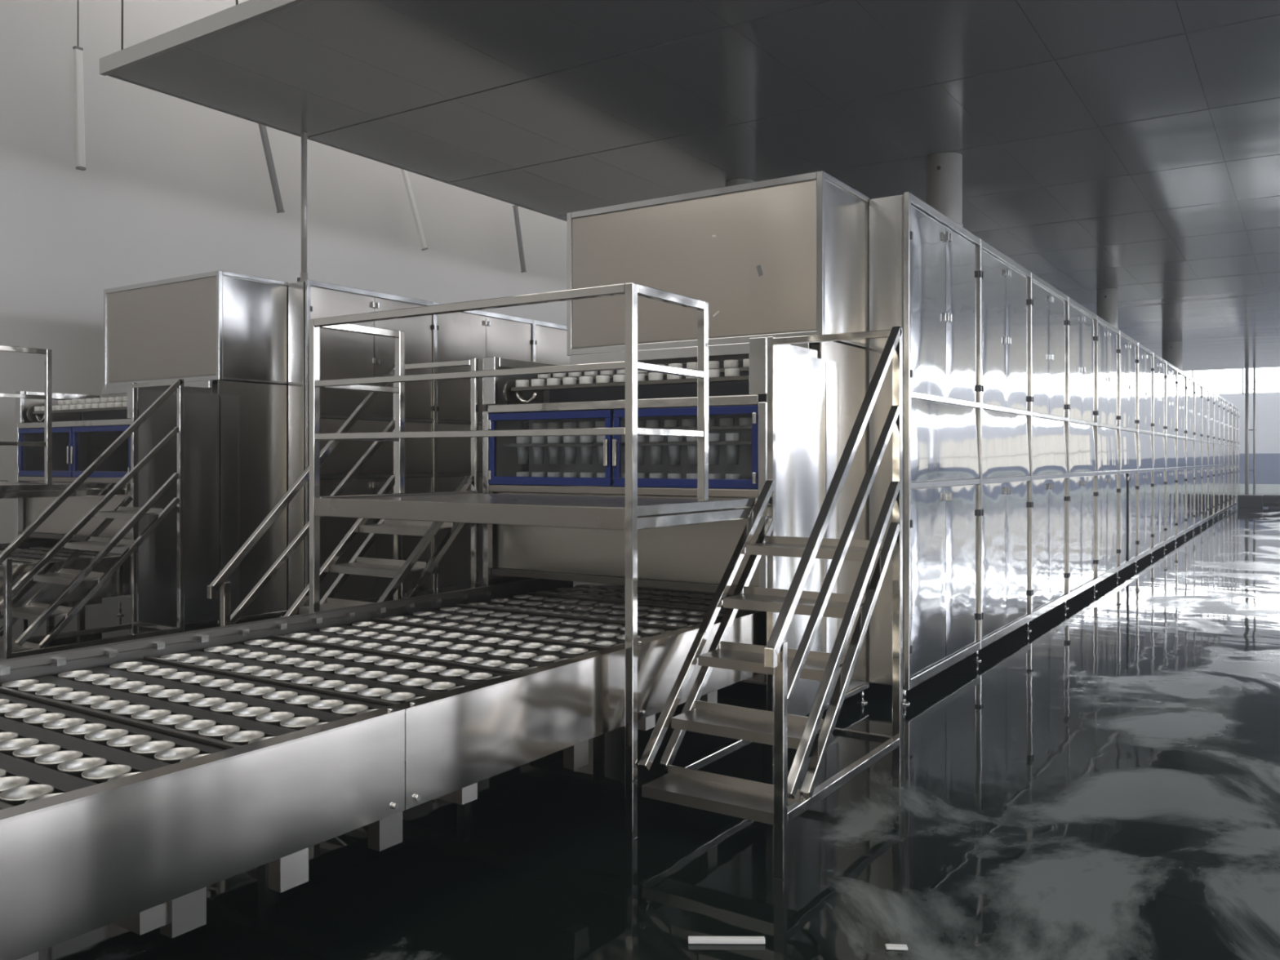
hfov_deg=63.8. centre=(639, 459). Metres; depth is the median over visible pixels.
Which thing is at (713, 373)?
cup
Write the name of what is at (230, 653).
cup
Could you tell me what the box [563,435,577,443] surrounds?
cup
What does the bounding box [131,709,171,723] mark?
cup
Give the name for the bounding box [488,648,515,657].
cup
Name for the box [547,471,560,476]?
cup
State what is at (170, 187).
wall
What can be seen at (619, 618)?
cup
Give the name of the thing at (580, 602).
cup
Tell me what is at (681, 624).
cup
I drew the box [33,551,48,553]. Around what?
cup
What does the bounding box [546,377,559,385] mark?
cup
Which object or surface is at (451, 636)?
cup
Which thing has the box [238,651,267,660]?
cup
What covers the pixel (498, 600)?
cup
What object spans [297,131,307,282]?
pipe
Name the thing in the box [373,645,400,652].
cup
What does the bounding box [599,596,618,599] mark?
cup
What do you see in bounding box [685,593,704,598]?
cup
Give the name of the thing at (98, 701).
cup
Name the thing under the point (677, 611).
cup
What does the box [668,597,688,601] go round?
cup
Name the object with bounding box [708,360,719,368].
cup
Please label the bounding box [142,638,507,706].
carrier
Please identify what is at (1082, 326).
tunnel section
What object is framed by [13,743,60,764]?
cup
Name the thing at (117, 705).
cup
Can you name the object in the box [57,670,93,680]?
cup
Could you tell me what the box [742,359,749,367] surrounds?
cup
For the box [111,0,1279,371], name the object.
ceiling
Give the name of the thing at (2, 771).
cup
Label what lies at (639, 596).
cup
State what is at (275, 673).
cup
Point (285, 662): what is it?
cup
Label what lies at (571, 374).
cup
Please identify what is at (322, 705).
cup
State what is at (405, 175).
light
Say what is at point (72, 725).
cup
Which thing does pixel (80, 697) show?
cup
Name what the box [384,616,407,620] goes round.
cup
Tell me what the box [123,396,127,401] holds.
cup
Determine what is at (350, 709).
cup
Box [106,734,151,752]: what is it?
cup
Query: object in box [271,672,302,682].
cup
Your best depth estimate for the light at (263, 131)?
14.50 m
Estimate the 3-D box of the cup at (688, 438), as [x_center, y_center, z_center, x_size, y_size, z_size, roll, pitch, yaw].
[0.305,-0.122,5.814,0.084,0.045,0.083,0,0,33]
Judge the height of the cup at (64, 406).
0.045 m
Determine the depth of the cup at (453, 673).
4.17 m
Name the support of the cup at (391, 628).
on the carrier at (507, 655)
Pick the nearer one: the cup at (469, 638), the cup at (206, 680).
the cup at (206, 680)
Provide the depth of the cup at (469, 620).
5.55 m
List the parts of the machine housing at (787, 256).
panel, frame, panel, panel, rail, return panel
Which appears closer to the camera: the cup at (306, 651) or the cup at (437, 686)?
the cup at (437, 686)
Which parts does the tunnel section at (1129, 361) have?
door, door, dark post, panel, door, door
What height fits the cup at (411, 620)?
0.070 m
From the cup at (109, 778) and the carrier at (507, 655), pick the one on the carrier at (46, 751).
the cup at (109, 778)
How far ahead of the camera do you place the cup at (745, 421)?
5.77 m
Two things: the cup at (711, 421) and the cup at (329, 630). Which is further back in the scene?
the cup at (711, 421)
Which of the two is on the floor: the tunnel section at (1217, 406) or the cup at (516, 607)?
the tunnel section at (1217, 406)
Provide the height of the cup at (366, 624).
0.070 m
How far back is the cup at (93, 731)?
3.28 m
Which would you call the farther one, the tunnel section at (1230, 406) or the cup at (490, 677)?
the tunnel section at (1230, 406)
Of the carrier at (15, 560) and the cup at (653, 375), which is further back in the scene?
the carrier at (15, 560)
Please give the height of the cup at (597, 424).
0.045 m
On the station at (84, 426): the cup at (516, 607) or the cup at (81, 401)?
the cup at (81, 401)
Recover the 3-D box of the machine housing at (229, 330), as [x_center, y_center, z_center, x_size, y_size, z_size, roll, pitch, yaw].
[-4.368,-0.068,10.226,2.153,3.335,0.776,0,0,33]
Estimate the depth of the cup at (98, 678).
4.05 m
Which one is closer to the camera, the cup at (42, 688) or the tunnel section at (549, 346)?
the cup at (42, 688)
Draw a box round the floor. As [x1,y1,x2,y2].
[0,492,1279,959]
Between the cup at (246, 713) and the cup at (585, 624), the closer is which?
the cup at (246, 713)
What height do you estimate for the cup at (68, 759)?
0.070 m
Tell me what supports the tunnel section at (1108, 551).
on the floor
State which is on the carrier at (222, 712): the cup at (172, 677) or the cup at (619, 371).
the cup at (172, 677)
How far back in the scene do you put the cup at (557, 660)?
4.41 m
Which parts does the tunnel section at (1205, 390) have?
door, door, panel, frame, door, door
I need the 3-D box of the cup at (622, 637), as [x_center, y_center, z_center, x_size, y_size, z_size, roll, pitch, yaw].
[-0.054,0.892,4.977,0.122,0.070,0.122,0,0,33]
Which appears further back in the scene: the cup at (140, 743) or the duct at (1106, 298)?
the duct at (1106, 298)
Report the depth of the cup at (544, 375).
6.65 m
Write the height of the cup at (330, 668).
0.070 m
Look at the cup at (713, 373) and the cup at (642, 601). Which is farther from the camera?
the cup at (642, 601)
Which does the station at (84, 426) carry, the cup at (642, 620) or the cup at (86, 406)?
the cup at (86, 406)
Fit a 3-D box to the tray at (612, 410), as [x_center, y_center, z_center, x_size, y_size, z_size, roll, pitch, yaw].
[0.011,-0.307,6.277,1.900,0.015,0.550,0,0,33]
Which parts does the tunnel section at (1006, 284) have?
door, door, panel, door, door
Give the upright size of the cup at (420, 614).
0.070 m
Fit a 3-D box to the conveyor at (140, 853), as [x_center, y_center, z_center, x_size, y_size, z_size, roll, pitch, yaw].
[-1.438,1.192,3.997,1.815,0.815,6.300,0,0,33]
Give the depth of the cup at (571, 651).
4.65 m
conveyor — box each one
[0,539,137,631]
[0,577,766,959]
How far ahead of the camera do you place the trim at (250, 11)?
7.84 m
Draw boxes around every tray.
[31,425,119,428]
[506,400,765,413]
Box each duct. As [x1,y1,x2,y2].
[725,178,754,186]
[926,152,963,226]
[1096,288,1118,328]
[1161,341,1182,371]
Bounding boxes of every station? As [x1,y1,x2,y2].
[15,380,219,633]
[482,337,825,757]
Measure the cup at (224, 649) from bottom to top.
0.070 m
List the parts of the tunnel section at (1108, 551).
door, door, panel, door, door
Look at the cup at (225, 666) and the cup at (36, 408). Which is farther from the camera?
the cup at (36, 408)
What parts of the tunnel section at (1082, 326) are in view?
door, door, panel, door, door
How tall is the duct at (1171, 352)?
1.481 m
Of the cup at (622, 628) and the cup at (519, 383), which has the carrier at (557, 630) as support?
the cup at (622, 628)
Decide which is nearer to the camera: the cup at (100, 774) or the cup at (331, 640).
the cup at (100, 774)
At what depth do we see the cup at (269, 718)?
3.46 m
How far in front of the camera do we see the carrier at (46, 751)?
3.06 m
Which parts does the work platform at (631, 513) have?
post, rail, rail, rail, post, rail, rail, rail, post, rail, rail, rail, post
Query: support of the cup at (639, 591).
on the carrier at (679, 600)
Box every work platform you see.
[0,345,128,498]
[309,282,767,839]
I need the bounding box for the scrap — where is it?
[884,943,907,950]
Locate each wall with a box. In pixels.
[0,0,566,554]
[1218,393,1279,493]
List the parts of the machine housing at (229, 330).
panel, frame, rail, panel, panel, return panel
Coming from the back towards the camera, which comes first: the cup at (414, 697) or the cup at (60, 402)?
the cup at (60, 402)
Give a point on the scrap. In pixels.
(889, 946)
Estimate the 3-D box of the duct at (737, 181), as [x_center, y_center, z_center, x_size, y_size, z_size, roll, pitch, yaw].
[1.162,-0.804,11.922,0.460,4.808,0.460,0,0,33]
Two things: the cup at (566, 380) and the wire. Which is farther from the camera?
the wire
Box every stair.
[0,378,184,659]
[207,358,478,626]
[638,326,902,879]
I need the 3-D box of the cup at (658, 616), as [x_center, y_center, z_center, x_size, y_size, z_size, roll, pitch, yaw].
[0.090,0.892,5.652,0.122,0.070,0.122,0,0,33]
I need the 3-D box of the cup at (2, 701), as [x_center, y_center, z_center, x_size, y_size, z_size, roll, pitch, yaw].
[-2.292,0.892,3.622,0.122,0.070,0.122,0,0,33]
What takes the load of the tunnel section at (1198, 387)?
on the floor
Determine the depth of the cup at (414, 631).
5.19 m
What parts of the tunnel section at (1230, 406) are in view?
door, door, panel, frame, door, door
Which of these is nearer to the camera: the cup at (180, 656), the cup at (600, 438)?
the cup at (180, 656)
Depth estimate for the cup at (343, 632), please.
5.15 m
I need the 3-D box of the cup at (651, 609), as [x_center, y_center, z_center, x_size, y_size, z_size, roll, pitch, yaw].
[0.101,0.892,5.896,0.122,0.070,0.122,0,0,33]
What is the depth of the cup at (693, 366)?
6.03 m
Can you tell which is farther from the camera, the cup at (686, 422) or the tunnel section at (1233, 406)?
the tunnel section at (1233, 406)
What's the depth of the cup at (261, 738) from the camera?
3.16 m
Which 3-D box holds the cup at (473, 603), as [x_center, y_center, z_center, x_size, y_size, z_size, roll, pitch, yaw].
[-0.965,0.892,6.095,0.122,0.070,0.122,0,0,33]
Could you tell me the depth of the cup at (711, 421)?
5.91 m
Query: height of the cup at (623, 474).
0.045 m
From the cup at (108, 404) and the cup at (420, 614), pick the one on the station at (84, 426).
the cup at (108, 404)
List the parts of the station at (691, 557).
rail, blue door, door handle, door handle, plate, plate, plate, clear pane, blue door, hood rail, leg, rail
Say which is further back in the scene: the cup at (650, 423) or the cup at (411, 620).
the cup at (650, 423)
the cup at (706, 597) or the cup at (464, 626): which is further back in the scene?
the cup at (706, 597)
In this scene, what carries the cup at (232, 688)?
on the carrier at (222, 712)
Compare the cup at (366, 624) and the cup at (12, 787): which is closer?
the cup at (12, 787)
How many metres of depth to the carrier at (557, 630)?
5.31 m
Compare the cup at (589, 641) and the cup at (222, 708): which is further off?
the cup at (589, 641)
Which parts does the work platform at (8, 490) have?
rail, rail, rail, post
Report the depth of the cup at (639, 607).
5.97 m
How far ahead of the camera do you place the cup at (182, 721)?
3.42 m
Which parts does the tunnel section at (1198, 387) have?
door, door, panel, frame, door, door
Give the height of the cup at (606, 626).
0.070 m
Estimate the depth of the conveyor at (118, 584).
8.44 m
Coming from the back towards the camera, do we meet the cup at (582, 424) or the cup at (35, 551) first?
the cup at (35, 551)
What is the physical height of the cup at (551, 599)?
0.070 m
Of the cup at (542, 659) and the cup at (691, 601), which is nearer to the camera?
the cup at (542, 659)
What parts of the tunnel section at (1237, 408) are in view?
door, door, door, panel, door, frame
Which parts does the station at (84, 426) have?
leg, clear pane, blue door, rail, door handle, door handle, plate, blue door, clear pane, plate, hood rail, rail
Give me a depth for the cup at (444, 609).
5.88 m
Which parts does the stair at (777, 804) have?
rail, post, newel post, rail, handrail, rail, rail, rail, post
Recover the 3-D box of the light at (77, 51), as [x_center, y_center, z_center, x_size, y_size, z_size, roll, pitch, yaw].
[-6.690,-5.476,12.268,0.065,4.028,0.127,0,0,33]
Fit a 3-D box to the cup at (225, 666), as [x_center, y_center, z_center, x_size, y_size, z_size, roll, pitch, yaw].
[-1.712,0.892,4.277,0.122,0.070,0.122,0,0,33]
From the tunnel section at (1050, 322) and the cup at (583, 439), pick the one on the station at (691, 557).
the cup at (583, 439)
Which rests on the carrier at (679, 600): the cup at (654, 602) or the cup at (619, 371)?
the cup at (654, 602)
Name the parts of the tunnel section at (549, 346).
frame, door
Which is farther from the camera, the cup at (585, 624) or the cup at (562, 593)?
the cup at (562, 593)
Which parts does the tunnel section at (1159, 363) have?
door, door, panel, door, door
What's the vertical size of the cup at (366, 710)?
0.070 m
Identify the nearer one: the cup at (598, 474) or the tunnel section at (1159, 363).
the cup at (598, 474)
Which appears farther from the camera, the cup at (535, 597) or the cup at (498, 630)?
the cup at (535, 597)
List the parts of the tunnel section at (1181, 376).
door, door, panel, frame, door, door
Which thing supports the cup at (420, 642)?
on the carrier at (507, 655)
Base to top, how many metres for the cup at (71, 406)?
0.045 m
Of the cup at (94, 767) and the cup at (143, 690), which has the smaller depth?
the cup at (94, 767)
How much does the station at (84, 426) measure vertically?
2.325 m
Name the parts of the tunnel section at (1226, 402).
door, door, panel, frame, door, door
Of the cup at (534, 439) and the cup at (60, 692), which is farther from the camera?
the cup at (534, 439)
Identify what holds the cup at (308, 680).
on the carrier at (373, 678)
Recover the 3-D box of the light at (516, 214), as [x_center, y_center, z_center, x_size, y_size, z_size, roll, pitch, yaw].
[-2.232,-5.482,19.047,0.065,4.016,0.334,0,0,33]
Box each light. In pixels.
[72,0,86,170]
[258,124,284,213]
[400,168,427,250]
[512,204,526,272]
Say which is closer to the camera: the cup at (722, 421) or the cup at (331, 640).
the cup at (331, 640)
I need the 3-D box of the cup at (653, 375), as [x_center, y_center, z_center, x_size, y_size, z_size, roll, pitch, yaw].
[0.092,-0.477,5.954,0.084,0.045,0.083,0,0,33]
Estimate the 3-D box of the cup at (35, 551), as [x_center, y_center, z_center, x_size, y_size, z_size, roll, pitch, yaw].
[-5.499,0.867,9.328,0.122,0.070,0.122,0,0,33]
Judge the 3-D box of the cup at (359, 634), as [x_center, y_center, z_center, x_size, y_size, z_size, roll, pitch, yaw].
[-1.347,0.892,5.058,0.122,0.070,0.122,0,0,33]
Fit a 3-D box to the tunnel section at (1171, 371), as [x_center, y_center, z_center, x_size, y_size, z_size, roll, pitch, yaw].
[8.641,-0.070,19.633,2.745,3.340,1.723,0,0,33]
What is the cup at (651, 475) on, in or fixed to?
on the station at (691, 557)
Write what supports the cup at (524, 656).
on the carrier at (507, 655)
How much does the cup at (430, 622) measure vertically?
0.070 m
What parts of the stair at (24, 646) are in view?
newel post, rail, handrail, rail, rail, post, rail, rail, post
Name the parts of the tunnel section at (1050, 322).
door, door, panel, door, door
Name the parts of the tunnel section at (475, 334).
panel, door, door, door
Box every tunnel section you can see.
[280,279,434,609]
[434,302,533,593]
[533,320,573,493]
[573,191,982,705]
[972,239,1031,662]
[1023,271,1069,631]
[1061,297,1097,608]
[1090,315,1120,591]
[1114,330,1138,577]
[1133,342,1154,566]
[1148,352,1166,557]
[1161,361,1177,550]
[1173,368,1186,542]
[1182,374,1195,537]
[1191,380,1202,532]
[1198,385,1208,528]
[1205,389,1214,524]
[1211,393,1220,520]
[1216,395,1224,517]
[1221,399,1228,515]
[1226,402,1232,511]
[1229,404,1235,510]
[1233,407,1239,507]
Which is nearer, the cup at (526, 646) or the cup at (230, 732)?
the cup at (230, 732)
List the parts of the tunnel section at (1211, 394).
door, door, panel, frame, door, door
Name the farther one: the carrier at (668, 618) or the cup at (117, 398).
the cup at (117, 398)
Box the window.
[1182,367,1279,395]
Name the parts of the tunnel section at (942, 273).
door, door, frame, panel, door, door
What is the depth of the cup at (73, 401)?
9.77 m
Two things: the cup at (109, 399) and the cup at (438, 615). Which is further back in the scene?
the cup at (109, 399)
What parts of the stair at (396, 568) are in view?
newel post, handrail, rail, post, rail, post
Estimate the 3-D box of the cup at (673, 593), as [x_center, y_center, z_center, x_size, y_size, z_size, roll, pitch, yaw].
[0.246,0.892,6.571,0.122,0.070,0.122,0,0,33]
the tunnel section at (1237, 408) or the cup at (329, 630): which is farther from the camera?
the tunnel section at (1237, 408)
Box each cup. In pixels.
[0,698,9,704]
[0,702,27,717]
[0,732,17,741]
[0,737,39,756]
[0,768,6,777]
[0,776,29,800]
[0,783,53,805]
[1,679,39,690]
[4,707,46,723]
[12,557,26,560]
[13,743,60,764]
[17,558,33,561]
[17,683,55,694]
[23,712,65,728]
[24,792,63,803]
[25,559,39,562]
[26,550,41,552]
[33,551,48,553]
[34,406,41,411]
[34,750,83,771]
[35,687,73,698]
[43,717,85,733]
[53,691,91,703]
[54,405,62,410]
[57,400,65,404]
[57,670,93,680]
[57,757,106,778]
[62,404,69,409]
[63,723,106,740]
[64,400,71,404]
[69,404,76,409]
[71,399,79,404]
[71,695,110,708]
[75,673,110,684]
[76,404,84,408]
[78,555,93,558]
[79,399,85,404]
[81,764,131,783]
[84,404,91,408]
[84,728,128,746]
[85,398,93,403]
[86,551,99,554]
[90,699,129,713]
[91,403,98,408]
[92,677,127,688]
[93,398,100,403]
[98,403,106,408]
[100,397,107,402]
[106,402,115,407]
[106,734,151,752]
[106,771,142,781]
[107,397,115,402]
[110,661,142,671]
[110,680,146,693]
[110,704,150,718]
[115,396,123,401]
[115,402,123,407]
[122,401,127,406]
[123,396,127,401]
[126,664,159,675]
[128,684,164,697]
[129,740,175,759]
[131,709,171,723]
[144,667,177,679]
[147,688,184,702]
[152,714,193,728]
[154,746,199,764]
[160,653,191,661]
[162,671,195,682]
[168,693,204,706]
[174,719,216,734]
[177,656,208,664]
[180,753,210,761]
[181,675,214,686]
[188,697,226,711]
[195,659,226,667]
[198,724,239,740]
[200,679,234,690]
[204,645,233,654]
[210,702,248,715]
[213,662,244,671]
[220,682,254,694]
[221,648,250,657]
[222,730,264,745]
[231,666,262,674]
[232,706,271,721]
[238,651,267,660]
[240,686,275,698]
[244,639,271,647]
[248,736,275,743]
[250,669,282,678]
[256,654,286,663]
[256,711,294,726]
[261,641,288,649]
[262,690,297,703]
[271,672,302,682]
[275,657,305,666]
[279,644,306,653]
[280,716,319,730]
[284,632,311,638]
[284,694,319,708]
[291,675,324,685]
[294,660,324,670]
[297,647,324,655]
[301,635,328,640]
[305,721,329,728]
[307,699,343,713]
[312,680,346,689]
[314,663,344,674]
[315,649,343,658]
[318,637,345,644]
[319,626,344,634]
[331,703,368,716]
[334,653,363,662]
[334,666,365,677]
[334,684,368,693]
[336,629,361,635]
[336,640,363,646]
[351,621,376,627]
[353,631,378,638]
[354,655,382,665]
[355,642,382,648]
[355,671,386,681]
[356,708,378,715]
[357,688,391,698]
[368,623,393,630]
[370,633,396,640]
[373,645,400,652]
[373,658,404,668]
[377,674,408,684]
[381,692,415,702]
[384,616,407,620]
[386,626,410,632]
[389,635,415,644]
[392,648,421,654]
[395,662,425,671]
[400,617,424,622]
[400,677,431,688]
[403,627,427,635]
[405,696,424,702]
[407,638,434,646]
[413,611,435,617]
[413,650,440,657]
[416,665,446,675]
[417,620,441,624]
[421,630,446,637]
[422,681,456,692]
[426,640,453,648]
[429,613,452,618]
[433,653,462,661]
[435,622,458,626]
[438,668,469,679]
[439,632,464,639]
[440,607,461,612]
[445,615,468,621]
[446,644,473,652]
[447,685,464,690]
[453,624,476,629]
[454,657,483,664]
[456,608,477,613]
[458,635,484,642]
[462,617,485,622]
[462,671,493,681]
[466,646,493,654]
[467,602,487,605]
[471,626,495,631]
[472,610,494,616]
[476,659,506,667]
[477,637,503,644]
[480,618,503,625]
[483,604,503,607]
[485,675,501,680]
[488,612,511,617]
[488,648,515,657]
[489,628,514,633]
[490,598,511,603]
[497,640,524,647]
[498,621,521,627]
[499,605,519,609]
[499,662,528,671]
[506,600,526,604]
[506,613,528,619]
[508,631,533,635]
[509,652,537,661]
[513,595,532,599]
[515,379,528,386]
[515,607,537,611]
[516,436,529,443]
[516,471,529,476]
[516,622,540,629]
[518,642,544,650]
[522,601,542,606]
[522,666,537,671]
[524,616,546,622]
[528,595,548,600]
[528,633,553,638]
[531,378,544,386]
[531,435,545,443]
[531,471,545,476]
[531,654,559,663]
[532,422,545,429]
[532,608,554,613]
[535,591,554,593]
[535,625,559,631]
[537,373,551,378]
[538,603,559,608]
[539,644,566,653]
[542,617,564,623]
[544,597,564,602]
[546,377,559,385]
[547,422,560,428]
[547,435,560,443]
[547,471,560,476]
[548,635,573,640]
[550,610,571,614]
[551,592,569,595]
[552,373,565,377]
[554,657,568,662]
[555,587,573,591]
[555,604,576,609]
[555,626,579,634]
[560,599,580,604]
[560,619,583,626]
[561,647,588,655]
[563,377,576,384]
[563,422,576,428]
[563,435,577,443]
[563,472,577,477]
[567,593,586,596]
[568,372,581,376]
[568,613,589,617]
[569,638,595,644]
[570,588,589,593]
[573,606,593,611]
[574,584,592,588]
[574,629,599,636]
[577,600,597,605]
[578,421,592,428]
[579,376,593,383]
[579,435,593,443]
[579,472,593,477]
[580,622,603,628]
[582,595,601,598]
[584,371,597,375]
[586,590,604,594]
[586,614,608,618]
[590,585,608,589]
[590,608,611,613]
[591,640,617,646]
[594,602,614,607]
[595,375,609,382]
[595,421,604,427]
[595,631,620,639]
[596,435,604,442]
[596,472,604,477]
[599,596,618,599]
[599,623,622,630]
[600,369,613,374]
[602,591,621,595]
[604,586,623,591]
[604,616,625,620]
[608,609,625,615]
[611,604,625,608]
[613,374,625,382]
[613,420,625,427]
[616,634,641,639]
[617,369,625,373]
[617,592,625,596]
[619,626,643,632]
[621,435,625,442]
[621,472,625,477]
[623,618,646,622]
[637,373,644,381]
[637,420,642,427]
[637,435,645,442]
[637,472,645,478]
[637,589,654,593]
[637,594,653,599]
[637,600,652,602]
[637,605,649,610]
[637,611,648,617]
[640,628,664,634]
[643,620,666,624]
[645,613,667,619]
[646,419,660,427]
[647,607,668,612]
[648,372,662,380]
[648,435,663,442]
[648,473,663,478]
[650,600,670,604]
[651,595,671,599]
[652,591,671,595]
[663,419,678,427]
[663,622,687,626]
[664,615,687,621]
[665,608,687,614]
[666,373,681,379]
[667,435,682,441]
[667,473,682,478]
[668,363,682,368]
[668,591,688,596]
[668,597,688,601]
[668,602,688,605]
[682,418,696,426]
[684,610,706,616]
[684,617,703,622]
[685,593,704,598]
[685,599,706,603]
[685,604,706,608]
[686,362,697,369]
[686,436,697,441]
[686,473,697,478]
[702,595,714,599]
[703,600,711,604]
[703,613,724,617]
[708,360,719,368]
[708,368,719,377]
[708,418,715,426]
[708,433,720,441]
[708,473,720,479]
[719,417,733,426]
[724,360,738,368]
[724,368,739,377]
[725,432,740,441]
[725,473,740,479]
[738,417,751,426]
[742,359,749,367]
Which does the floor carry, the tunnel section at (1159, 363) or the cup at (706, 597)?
the tunnel section at (1159, 363)
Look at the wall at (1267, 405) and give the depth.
49.20 m
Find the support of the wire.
attached to the ceiling
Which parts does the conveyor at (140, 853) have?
hanger plate, hanger plate, panel, rail, hanger plate, hanger plate, panel, hanger plate, panel, hanger plate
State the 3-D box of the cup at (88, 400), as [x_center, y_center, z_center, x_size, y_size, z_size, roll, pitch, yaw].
[-5.168,-0.547,9.676,0.084,0.045,0.083,0,0,33]
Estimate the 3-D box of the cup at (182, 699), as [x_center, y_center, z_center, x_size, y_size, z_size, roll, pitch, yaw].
[-1.636,0.892,3.709,0.122,0.070,0.122,0,0,33]
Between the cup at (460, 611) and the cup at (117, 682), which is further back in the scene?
the cup at (460, 611)
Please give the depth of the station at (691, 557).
6.03 m
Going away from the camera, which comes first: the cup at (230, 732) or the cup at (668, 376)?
the cup at (230, 732)
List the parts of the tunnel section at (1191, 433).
door, door, panel, frame, door, door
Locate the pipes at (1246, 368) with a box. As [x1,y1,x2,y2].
[1244,366,1256,494]
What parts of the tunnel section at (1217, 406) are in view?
door, door, panel, frame, door, door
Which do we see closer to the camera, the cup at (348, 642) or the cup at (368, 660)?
the cup at (368, 660)
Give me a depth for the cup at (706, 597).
6.47 m
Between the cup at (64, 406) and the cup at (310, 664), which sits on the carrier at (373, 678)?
the cup at (310, 664)
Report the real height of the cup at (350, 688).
0.070 m
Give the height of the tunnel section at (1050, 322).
3.340 m
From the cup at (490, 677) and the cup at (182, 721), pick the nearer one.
the cup at (182, 721)
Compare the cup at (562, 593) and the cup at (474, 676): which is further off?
the cup at (562, 593)
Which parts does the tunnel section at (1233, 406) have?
door, door, door, panel, door, frame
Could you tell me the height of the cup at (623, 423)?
0.045 m
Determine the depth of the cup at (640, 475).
5.98 m
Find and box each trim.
[99,0,308,75]
[106,74,566,221]
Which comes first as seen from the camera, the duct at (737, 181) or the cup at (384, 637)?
the cup at (384, 637)
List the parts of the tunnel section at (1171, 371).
door, door, panel, frame, door, door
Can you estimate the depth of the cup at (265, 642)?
4.85 m
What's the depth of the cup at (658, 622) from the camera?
5.46 m
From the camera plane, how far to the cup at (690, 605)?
6.06 m
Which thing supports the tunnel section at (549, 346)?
on the floor
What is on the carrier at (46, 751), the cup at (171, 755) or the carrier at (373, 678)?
the cup at (171, 755)
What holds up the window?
in the wall at (1267, 405)
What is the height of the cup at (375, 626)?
0.070 m
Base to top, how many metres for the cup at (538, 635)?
0.070 m
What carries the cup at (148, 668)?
on the carrier at (222, 712)
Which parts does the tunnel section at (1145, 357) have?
door, door, panel, door, door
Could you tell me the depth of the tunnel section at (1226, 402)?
30.54 m
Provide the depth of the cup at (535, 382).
6.40 m
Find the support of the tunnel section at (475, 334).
on the floor
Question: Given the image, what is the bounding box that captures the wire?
[120,0,123,50]
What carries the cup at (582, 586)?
on the carrier at (679, 600)
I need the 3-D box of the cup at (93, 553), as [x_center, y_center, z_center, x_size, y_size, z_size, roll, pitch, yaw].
[-4.862,0.867,9.160,0.122,0.070,0.122,0,0,33]
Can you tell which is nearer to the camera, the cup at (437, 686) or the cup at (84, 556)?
the cup at (437, 686)
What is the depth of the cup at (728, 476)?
5.64 m
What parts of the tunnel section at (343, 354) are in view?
door, door, panel, door, door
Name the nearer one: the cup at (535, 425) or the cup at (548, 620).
the cup at (548, 620)
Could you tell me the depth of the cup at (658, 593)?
6.67 m
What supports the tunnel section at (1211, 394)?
on the floor
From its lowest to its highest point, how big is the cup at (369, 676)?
0.070 m
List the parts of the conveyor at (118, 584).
rail, leg, panel, hanger plate, leg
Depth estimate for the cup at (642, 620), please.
5.52 m
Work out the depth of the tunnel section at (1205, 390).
24.73 m
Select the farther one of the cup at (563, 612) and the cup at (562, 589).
the cup at (562, 589)
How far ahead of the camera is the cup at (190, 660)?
4.45 m
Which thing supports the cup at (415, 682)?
on the carrier at (373, 678)
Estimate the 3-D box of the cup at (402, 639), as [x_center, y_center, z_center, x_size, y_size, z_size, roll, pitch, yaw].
[-1.138,0.892,4.921,0.122,0.070,0.122,0,0,33]
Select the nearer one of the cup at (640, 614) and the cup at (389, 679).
the cup at (389, 679)
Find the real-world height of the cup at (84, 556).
0.070 m
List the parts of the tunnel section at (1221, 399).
door, door, panel, frame, door, door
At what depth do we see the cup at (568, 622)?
5.46 m
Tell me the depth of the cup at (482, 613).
5.78 m
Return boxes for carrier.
[0,546,121,560]
[0,555,52,564]
[0,659,387,750]
[0,693,224,809]
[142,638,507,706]
[269,620,600,674]
[371,606,674,649]
[456,594,724,630]
[526,584,749,613]
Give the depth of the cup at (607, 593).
6.63 m
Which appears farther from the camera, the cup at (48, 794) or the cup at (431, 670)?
the cup at (431, 670)
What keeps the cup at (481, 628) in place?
on the carrier at (557, 630)
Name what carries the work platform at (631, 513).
on the floor
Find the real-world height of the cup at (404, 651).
0.070 m
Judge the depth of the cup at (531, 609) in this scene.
5.94 m
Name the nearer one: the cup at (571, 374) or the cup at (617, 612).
the cup at (617, 612)
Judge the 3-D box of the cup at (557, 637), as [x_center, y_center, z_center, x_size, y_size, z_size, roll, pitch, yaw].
[-0.378,0.892,4.939,0.122,0.070,0.122,0,0,33]
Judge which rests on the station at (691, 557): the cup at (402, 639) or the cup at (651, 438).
the cup at (651, 438)
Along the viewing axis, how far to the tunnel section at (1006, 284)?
8.78 m
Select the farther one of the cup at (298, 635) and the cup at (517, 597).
the cup at (517, 597)
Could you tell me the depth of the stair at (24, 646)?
7.93 m
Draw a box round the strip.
[688,935,764,943]
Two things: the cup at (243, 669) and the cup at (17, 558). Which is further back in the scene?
the cup at (17, 558)
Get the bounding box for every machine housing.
[103,270,303,623]
[566,170,902,719]
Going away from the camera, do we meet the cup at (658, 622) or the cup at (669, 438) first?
the cup at (658, 622)
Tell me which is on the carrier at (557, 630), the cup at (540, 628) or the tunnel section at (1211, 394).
the cup at (540, 628)
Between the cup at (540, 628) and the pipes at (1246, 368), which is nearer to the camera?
the cup at (540, 628)

